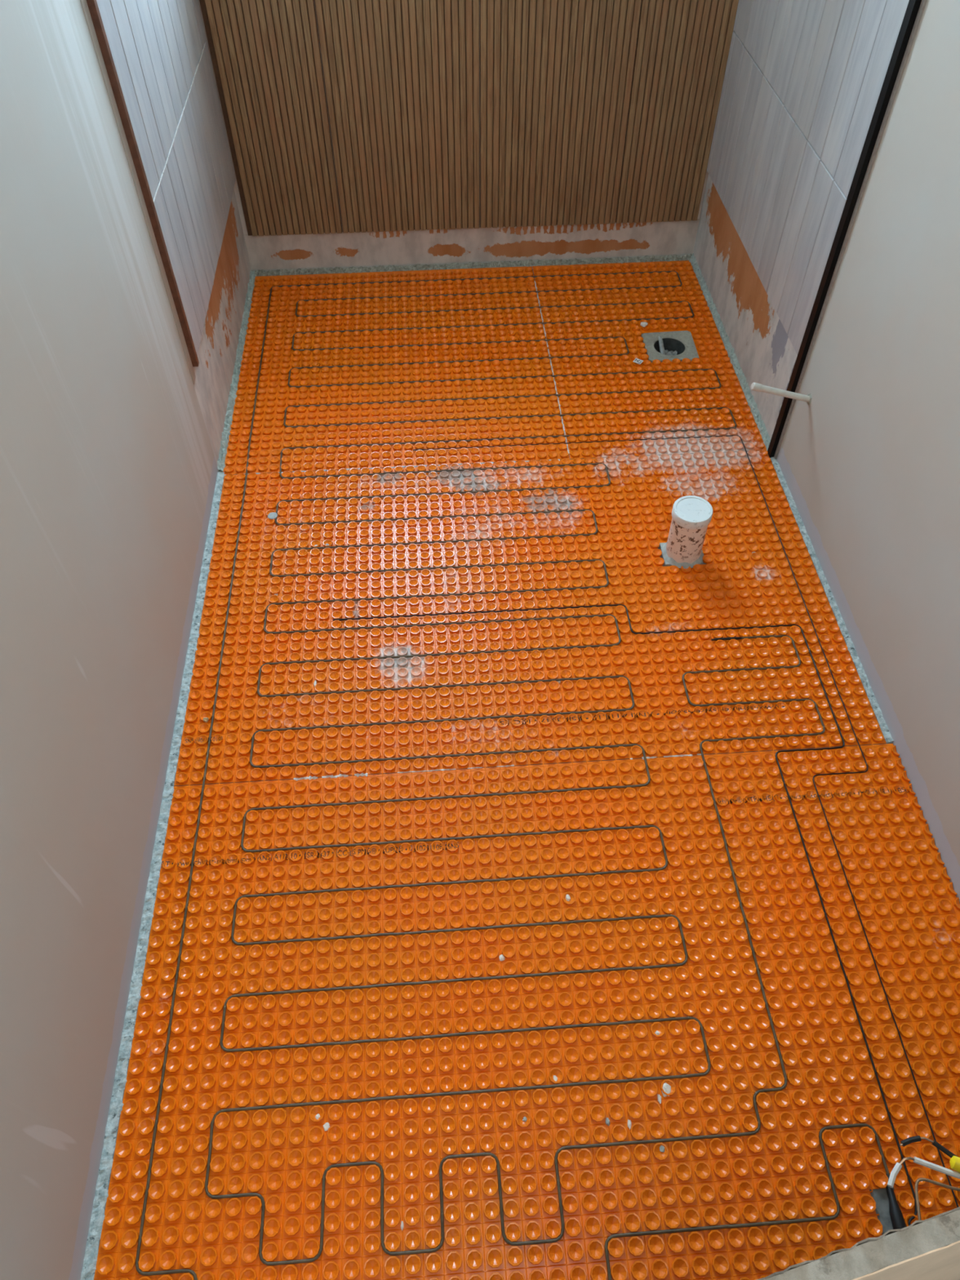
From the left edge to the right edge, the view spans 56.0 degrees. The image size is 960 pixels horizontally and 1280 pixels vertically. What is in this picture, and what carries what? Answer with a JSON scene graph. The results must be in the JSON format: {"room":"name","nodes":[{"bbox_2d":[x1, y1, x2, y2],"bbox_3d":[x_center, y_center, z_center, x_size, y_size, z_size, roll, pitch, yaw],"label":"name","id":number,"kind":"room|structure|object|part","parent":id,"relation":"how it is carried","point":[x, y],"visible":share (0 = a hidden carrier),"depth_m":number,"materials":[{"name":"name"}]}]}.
{"room":"building under construction","nodes":[
{"label":"building under construction","id":0,"kind":"room"},
{"bbox_2d":[0,0,251,1279],"bbox_3d":[-0.751,-0.663,1.084,0.198,2.411,3.439,-3,52,-2],"label":"wall","id":1,"kind":"structure","parent":0,"point":[125,267],"depth_m":1.51,"materials":[{"name":"plaster"},{"name":"pale grey streaked ceramic tile"},{"name":"brown metal"}]},
{"bbox_3d":[-0.711,-1.342,1.429,0.016,2.104,0.016,-3,52,-2],"label":"tile trim","id":2,"kind":"part","parent":1,"relation":"part of","materials":[{"name":"brown metal"}]},
{"bbox_2d":[80,471,224,1279],"bbox_3d":[-0.632,0.340,1.822,0.024,0.008,2.043,-3,52,-2],"label":"edge strip","id":3,"kind":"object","parent":1,"relation":"attached to","point":[97,1218],"depth_m":1.66,"materials":[{"name":"grey concrete"}]},
{"bbox_2d":[217,270,255,471],"bbox_3d":[-0.738,-0.864,2.770,0.020,0.024,1.025,-3,52,-2],"label":"trim","id":4,"kind":"structure","parent":1,"relation":"attached to","point":[233,387],"depth_m":2.71,"materials":[{"name":"grey concrete"}]},
{"bbox_2d":[198,0,738,271],"bbox_3d":[-0.041,-2.283,2.373,1.895,2.411,0.622,-3,52,-2],"label":"wall","id":5,"kind":"structure","parent":0,"point":[367,133],"depth_m":2.76,"materials":[{"name":"brown wood"}]},
{"bbox_3d":[-0.613,-1.648,2.622,0.311,0.960,0.006,-3,52,-2],"label":"slat panel","id":6,"kind":"part","parent":5,"relation":"part of","materials":[{"name":"brown wood"}]},
{"bbox_3d":[-0.229,-1.669,2.638,0.456,0.960,0.006,-3,52,-2],"label":"slat panel","id":7,"kind":"part","parent":5,"relation":"part of","materials":[{"name":"brown wood"}]},
{"bbox_2d":[251,253,692,276],"bbox_3d":[-0.019,-1.292,3.116,1.528,0.015,0.026,-3,52,-2],"label":"trim","id":8,"kind":"structure","parent":5,"relation":"attached to","point":[652,258],"depth_m":3.12,"materials":[{"name":"grey concrete"}]},
{"bbox_3d":[0.227,-1.694,2.656,0.456,0.960,0.006,-3,52,-2],"label":"slat panel","id":9,"kind":"part","parent":5,"relation":"part of","materials":[{"name":"brown wood"}]},
{"bbox_3d":[0.593,-1.713,2.671,0.274,0.960,0.006,-3,52,-2],"label":"slat panel","id":10,"kind":"part","parent":5,"relation":"part of","materials":[{"name":"brown wood"}]},
{"bbox_2d":[97,268,950,1251],"bbox_3d":[0.090,0.009,2.166,1.895,0.120,3.622,-3,52,-2],"label":"floor","id":11,"kind":"structure","parent":0,"point":[880,1196],"depth_m":1.41,"materials":[{"name":"grey concrete"}]},
{"bbox_2d":[223,266,569,474],"bbox_3d":[-0.260,-0.872,2.785,0.949,0.008,1.017,-3,52,-2],"label":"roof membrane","id":12,"kind":"object","parent":11,"relation":"on","point":[269,435],"visible":1,"depth_m":2.73,"materials":[{"name":"orange plastic"}]},
{"bbox_2d":[93,743,959,1279],"bbox_3d":[0.158,0.656,1.568,1.509,0.009,1.030,-3,52,-2],"label":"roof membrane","id":13,"kind":"object","parent":11,"relation":"on","point":[907,903],"visible":1,"depth_m":1.56,"materials":[{"name":"orange plastic"}]},
{"bbox_2d":[323,1122,329,1131],"bbox_3d":[-0.249,0.789,1.465,0.010,0.003,0.012,-18,54,-14],"label":"crumb","id":14,"kind":"object","parent":13,"relation":"on","point":[326,1125],"visible":1,"depth_m":1.46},
{"bbox_2d":[400,1221,404,1230],"bbox_3d":[-0.119,0.895,1.380,0.005,0.004,0.013,-3,52,-2],"label":"crumb","id":15,"kind":"object","parent":13,"relation":"on","point":[402,1222],"visible":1,"depth_m":1.38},
{"bbox_2d":[498,954,504,960],"bbox_3d":[0.040,0.574,1.633,0.010,0.005,0.012,-13,53,-10],"label":"crumb","id":16,"kind":"object","parent":13,"relation":"on","point":[501,957],"visible":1,"depth_m":1.63,"materials":[{"name":"white"}]},
{"bbox_2d":[135,271,906,1279],"bbox_3d":[0.083,-0.116,2.174,1.382,0.021,2.857,-3,52,-2],"label":"cable","id":17,"kind":"object","parent":13,"relation":"on","point":[898,1222],"visible":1,"depth_m":1.79,"materials":[{"name":"black plastic"}]},
{"bbox_2d":[565,893,570,901],"bbox_3d":[0.166,0.485,1.702,0.010,0.005,0.014,-3,52,-2],"label":"crumb","id":18,"kind":"object","parent":13,"relation":"on","point":[567,896],"visible":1,"depth_m":1.70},
{"bbox_2d":[604,1117,609,1125],"bbox_3d":[0.207,0.783,1.468,0.008,0.004,0.013,-3,52,-2],"label":"crumb","id":19,"kind":"object","parent":13,"relation":"on","point":[607,1121],"visible":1,"depth_m":1.47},
{"bbox_2d":[627,1119,631,1129],"bbox_3d":[0.243,0.786,1.466,0.006,0.004,0.015,5,52,4],"label":"crumb","id":20,"kind":"object","parent":13,"relation":"on","point":[629,1122],"visible":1,"depth_m":1.47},
{"bbox_2d":[657,1093,661,1103],"bbox_3d":[0.296,0.756,1.489,0.007,0.003,0.016,-3,52,-2],"label":"crumb","id":21,"kind":"object","parent":13,"relation":"on","point":[659,1097],"visible":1,"depth_m":1.49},
{"bbox_2d":[659,1145,664,1152],"bbox_3d":[0.291,0.811,1.443,0.010,0.004,0.013,-3,52,-2],"label":"crumb","id":22,"kind":"object","parent":13,"relation":"on","point":[661,1148],"visible":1,"depth_m":1.44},
{"bbox_2d":[661,1082,671,1097],"bbox_3d":[0.309,0.743,1.495,0.017,0.007,0.024,-3,52,-2],"label":"crumb","id":23,"kind":"object","parent":13,"relation":"on","point":[666,1087],"visible":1,"depth_m":1.49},
{"bbox_2d":[755,1206,959,1279],"bbox_3d":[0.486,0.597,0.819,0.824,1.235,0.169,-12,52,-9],"label":"threshold","id":24,"kind":"object","parent":13,"relation":"on","point":[928,1249],"visible":1,"depth_m":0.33,"materials":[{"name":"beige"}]},
{"bbox_2d":[887,1135,959,1220],"bbox_3d":[0.343,0.354,0.597,0.146,0.016,0.054,-3,52,-2],"label":"power cable","id":25,"kind":"object","parent":24,"relation":"attached to","point":[954,1162],"visible":0.98,"depth_m":0.60,"materials":[{"name":"white plastic"}]},
{"bbox_2d":[173,448,886,787],"bbox_3d":[0.085,-0.115,2.182,1.496,0.009,0.968,-3,52,-2],"label":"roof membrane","id":26,"kind":"object","parent":11,"relation":"on","point":[736,587],"visible":0.98,"depth_m":2.12,"materials":[{"name":"orange plastic"}]},
{"bbox_2d":[203,717,208,722],"bbox_3d":[-0.591,0.171,1.946,0.012,0.010,0.011,-3,52,-2],"label":"bead","id":27,"kind":"object","parent":26,"relation":"on","point":[205,719],"visible":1,"depth_m":1.94},
{"bbox_2d":[267,512,277,519],"bbox_3d":[-0.538,-0.323,2.342,0.025,0.001,0.025,-3,52,-2],"label":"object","id":28,"kind":"object","parent":26,"relation":"on","point":[271,515],"visible":1,"depth_m":2.34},
{"bbox_2d":[333,604,917,1226],"bbox_3d":[0.243,0.428,1.747,1.094,0.005,1.298,-3,52,-2],"label":"lead","id":29,"kind":"object","parent":26,"relation":"on","point":[912,1218],"visible":0.96,"depth_m":1.90,"materials":[{"name":"black plastic"}]},
{"bbox_2d":[413,435,959,1207],"bbox_3d":[0.341,0.217,1.915,0.923,0.005,1.976,-3,52,-2],"label":"lead","id":30,"kind":"object","parent":26,"relation":"on","point":[894,1020],"visible":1,"depth_m":1.87,"materials":[{"name":"black plastic"}]},
{"bbox_2d":[532,260,766,458],"bbox_3d":[0.488,-0.912,2.816,0.556,0.008,1.017,-3,52,-2],"label":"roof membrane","id":31,"kind":"object","parent":11,"relation":"on","point":[713,354],"visible":1,"depth_m":2.75,"materials":[{"name":"orange plastic"}]},
{"bbox_2d":[632,358,643,364],"bbox_3d":[0.484,-0.853,2.763,0.026,0.001,0.022,28,57,21],"label":"sticker","id":32,"kind":"object","parent":31,"relation":"on","point":[636,360],"visible":1,"depth_m":2.76,"materials":[{"name":"white paper"}]},
{"bbox_2d":[640,321,647,327],"bbox_3d":[0.523,-1.010,2.882,0.022,0.010,0.022,-35,59,-24],"label":"crumb","id":33,"kind":"object","parent":31,"relation":"on","point":[643,324],"visible":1,"depth_m":2.88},
{"bbox_2d":[641,330,698,362],"bbox_3d":[0.594,-0.897,2.848,0.158,0.083,0.156,-3,52,-2],"label":"floor drain","id":34,"kind":"object","parent":11,"relation":"in","point":[680,344],"visible":0.82,"depth_m":2.84,"materials":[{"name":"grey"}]},
{"bbox_2d":[659,495,712,568],"bbox_3d":[0.508,-0.263,2.204,0.105,0.158,0.105,-3,52,-2],"label":"pipe","id":35,"kind":"object","parent":11,"relation":"on","point":[691,515],"visible":1,"depth_m":2.16,"materials":[{"name":"white plastic"}]},
{"bbox_2d":[693,0,959,903],"bbox_3d":[0.941,-0.754,1.154,0.199,2.411,3.439,-3,52,-2],"label":"wall","id":36,"kind":"structure","parent":0,"point":[826,251],"depth_m":1.94,"materials":[{"name":"plaster"},{"name":"pale grey streaked ceramic tile"},{"name":"black metal"}]},
{"bbox_2d":[688,253,770,450],"bbox_3d":[0.769,-0.935,2.825,0.020,0.023,1.049,-3,52,-2],"label":"trim","id":37,"kind":"structure","parent":36,"relation":"attached to","point":[757,415],"depth_m":2.78,"materials":[{"name":"grey concrete"}]},
{"bbox_2d":[751,382,811,404],"bbox_3d":[0.761,-0.611,2.238,0.189,0.064,0.031,2,51,1],"label":"supply pipe","id":38,"kind":"object","parent":36,"relation":"attached to","point":[754,386],"visible":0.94,"depth_m":2.23,"materials":[{"name":"white plastic"}]},
{"bbox_2d":[770,457,893,742],"bbox_3d":[0.838,-0.144,2.205,0.018,0.007,0.924,-3,52,-2],"label":"trim","id":39,"kind":"structure","parent":36,"relation":"attached to","point":[884,728],"depth_m":2.15,"materials":[{"name":"grey concrete"}]},
{"bbox_3d":[0.805,-1.264,1.560,0.016,2.410,0.025,-3,52,-2],"label":"tile trim","id":40,"kind":"part","parent":36,"relation":"part of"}
]}

